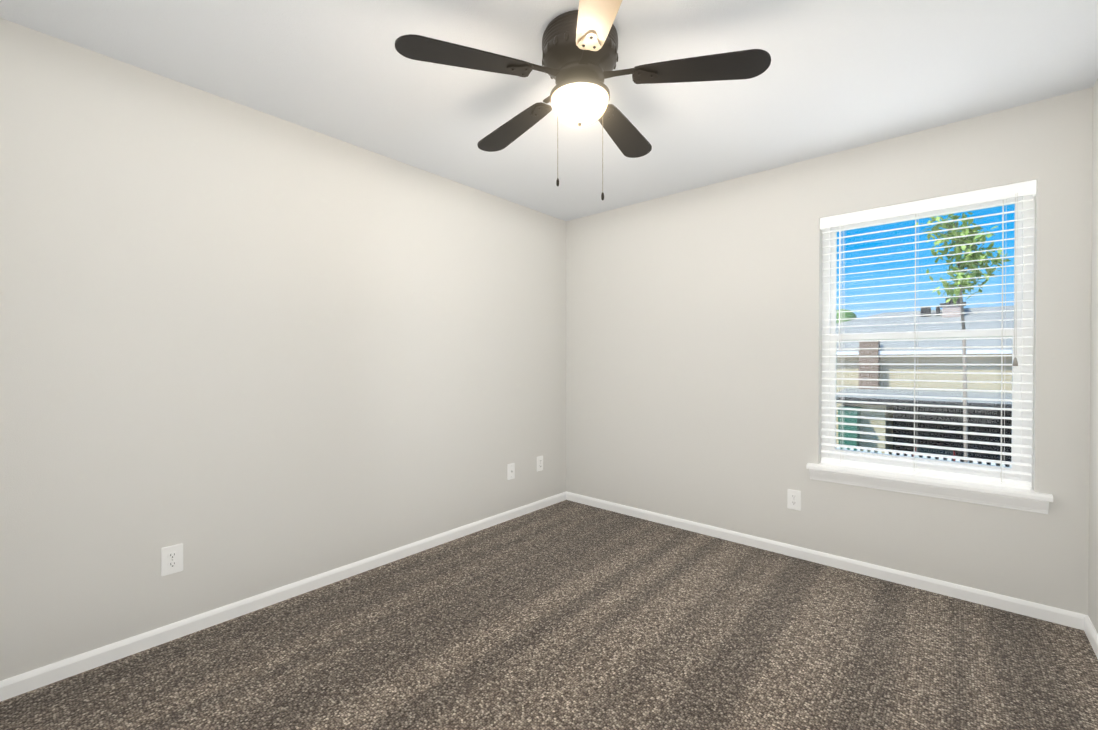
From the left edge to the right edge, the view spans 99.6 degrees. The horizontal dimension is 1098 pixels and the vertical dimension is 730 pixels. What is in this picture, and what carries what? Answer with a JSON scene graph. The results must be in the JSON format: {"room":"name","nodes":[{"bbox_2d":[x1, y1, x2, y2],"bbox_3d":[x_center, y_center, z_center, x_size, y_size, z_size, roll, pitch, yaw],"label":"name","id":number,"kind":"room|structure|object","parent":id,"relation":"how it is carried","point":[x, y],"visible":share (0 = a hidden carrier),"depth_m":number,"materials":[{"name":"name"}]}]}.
{"room":"empty bedroom","nodes":[
{"label":"empty bedroom","id":0,"kind":"room"},
{"bbox_2d":[0,18,565,680],"bbox_3d":[-1.123,-0.028,2.743,0.160,2.440,4.010,0,1,41],"label":"wall","id":1,"kind":"structure","parent":0,"point":[246,352],"depth_m":2.17,"materials":[{"name":"white paint"}]},
{"bbox_2d":[161,543,182,575],"bbox_3d":[-1.644,0.850,2.026,0.008,0.122,0.076,0,1,41],"label":"electrical outlet","id":2,"kind":"object","parent":1,"relation":"attached to","point":[172,559],"visible":1,"depth_m":2.02,"materials":[{"name":"white plastic"}]},
{"bbox_2d":[0,491,566,701],"bbox_3d":[-1.058,1.158,2.695,0.014,0.068,3.690,0,1,41],"label":"baseboard","id":3,"kind":"structure","parent":1,"relation":"attached to","point":[17,685],"depth_m":2.17,"materials":[{"name":"white wood"}]},
{"bbox_2d":[507,463,514,479],"bbox_3d":[-0.287,0.819,3.572,0.016,0.122,0.076,0,1,41],"label":"outlet plate","id":4,"kind":"object","parent":1,"relation":"attached to","point":[511,471],"visible":1,"depth_m":3.57,"materials":[{"name":"white plastic"}]},
{"bbox_2d":[537,455,542,471],"bbox_3d":[-0.073,0.811,3.824,0.008,0.122,0.076,0,1,41],"label":"electrical outlet","id":5,"kind":"object","parent":1,"relation":"attached to","point":[539,463],"visible":1,"depth_m":3.82,"materials":[{"name":"white plastic"}]},
{"bbox_2d":[0,500,1097,729],"bbox_3d":[0.078,1.260,1.704,3.350,0.120,4.010,0,1,41],"label":"floor","id":6,"kind":"structure","parent":0,"point":[566,614],"depth_m":1.92,"materials":[{"name":"carpet"}]},
{"bbox_2d":[0,0,1097,220],"bbox_3d":[0.078,-1.299,1.683,3.350,0.120,4.010,0,1,41],"label":"ceiling","id":7,"kind":"structure","parent":0,"point":[838,76],"depth_m":1.98,"materials":[{"name":"white paint"}]},
{"bbox_2d":[395,0,770,199],"bbox_3d":[0.111,-0.928,1.790,1.252,0.625,1.256,0,1,41],"label":"ceiling fan","id":8,"kind":"object","parent":7,"relation":"hanging from","point":[579,53],"visible":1,"depth_m":1.66,"materials":[{"name":"black wood"}]},
{"bbox_2d":[566,87,1092,614],"bbox_3d":[1.344,-0.031,3.143,3.030,2.440,0.160,0,1,41],"label":"wall","id":9,"kind":"structure","parent":0,"point":[694,355],"depth_m":2.90,"materials":[{"name":"white paint"}]},
{"bbox_2d":[787,489,800,510],"bbox_3d":[1.522,0.837,2.883,0.076,0.122,0.008,0,1,41],"label":"electrical outlet","id":10,"kind":"object","parent":9,"relation":"attached to","point":[794,499],"visible":1,"depth_m":2.88,"materials":[{"name":"white plastic"}]},
{"bbox_2d":[566,492,1087,629],"bbox_3d":[1.287,1.155,3.087,3.030,0.068,0.014,0,1,41],"label":"baseboard","id":11,"kind":"structure","parent":9,"relation":"attached to","point":[1031,609],"depth_m":2.63,"materials":[{"name":"white wood"}]},
{"bbox_2d":[821,194,1034,487],"bbox_3d":[2.042,-0.139,2.583,0.905,1.485,0.074,0,1,41],"label":"window","id":12,"kind":"structure","parent":9,"relation":"in","point":[1021,296],"depth_m":2.47,"materials":[{"name":"white plastic"}]},
{"bbox_2d":[820,180,1035,489],"bbox_3d":[1.983,-0.142,2.516,0.899,1.476,0.078,0,1,41],"label":"window blinds","id":13,"kind":"object","parent":12,"relation":"attached to","point":[1015,190],"visible":0.88,"depth_m":2.46,"materials":[{"name":"white plastic"}]},
{"bbox_2d":[806,463,1052,513],"bbox_3d":[1.977,0.648,2.516,1.015,0.096,0.130,0,1,41],"label":"window sill","id":14,"kind":"structure","parent":9,"relation":"attached to","point":[1031,500],"depth_m":2.42,"materials":[{"name":"white wood"}]},
{"bbox_2d":[1088,78,1097,632],"bbox_3d":[1.279,-0.011,0.644,0.160,2.440,4.010,0,1,41],"label":"wall","id":15,"kind":"structure","parent":0,"point":[1093,555],"depth_m":2.03,"materials":[{"name":"white paint"}]},
{"bbox_2d":[1084,616,1097,658],"bbox_3d":[1.213,1.175,0.711,0.014,0.068,3.690,0,1,41],"label":"baseboard","id":16,"kind":"structure","parent":15,"relation":"attached to","point":[1090,631],"depth_m":1.99,"materials":[{"name":"white wood"}]},
{"label":"outside","id":17,"kind":"structure","parent":0,"visible":0},
{"bbox_3d":[28.763,4.265,36.861,120.000,0.300,85.650,0,1,41],"label":"ground","id":18,"kind":"structure","parent":17,"visible":0},
{"bbox_2d":[836,309,856,323],"bbox_3d":[18.741,-0.192,33.005,10.766,8.675,5.567,0,1,41],"label":"trees","id":19,"kind":"object","parent":18,"relation":"on","point":[847,316],"depth_m":29.76,"materials":[{"name":"green plant"}]},
{"bbox_2d":[837,447,1010,466],"bbox_3d":[7.697,3.135,10.652,8.092,2.386,0.120,0,1,41],"label":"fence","id":20,"kind":"object","parent":18,"relation":"on","point":[941,458],"depth_m":10.20,"materials":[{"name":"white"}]},
{"bbox_2d":[836,297,1013,466],"bbox_3d":[14.359,0.719,17.613,17.036,7.104,17.400,0,1,41],"label":"house","id":21,"kind":"structure","parent":18,"relation":"on","point":[949,351],"depth_m":17.53,"materials":[{"name":"grey"}]},
{"bbox_2d":[914,212,1008,462],"bbox_3d":[7.046,0.857,7.878,1.361,6.988,1.254,0,1,41],"label":"tree","id":22,"kind":"object","parent":18,"relation":"on","point":[970,248],"depth_m":7.79,"materials":[{"name":"green plant"}]}
]}

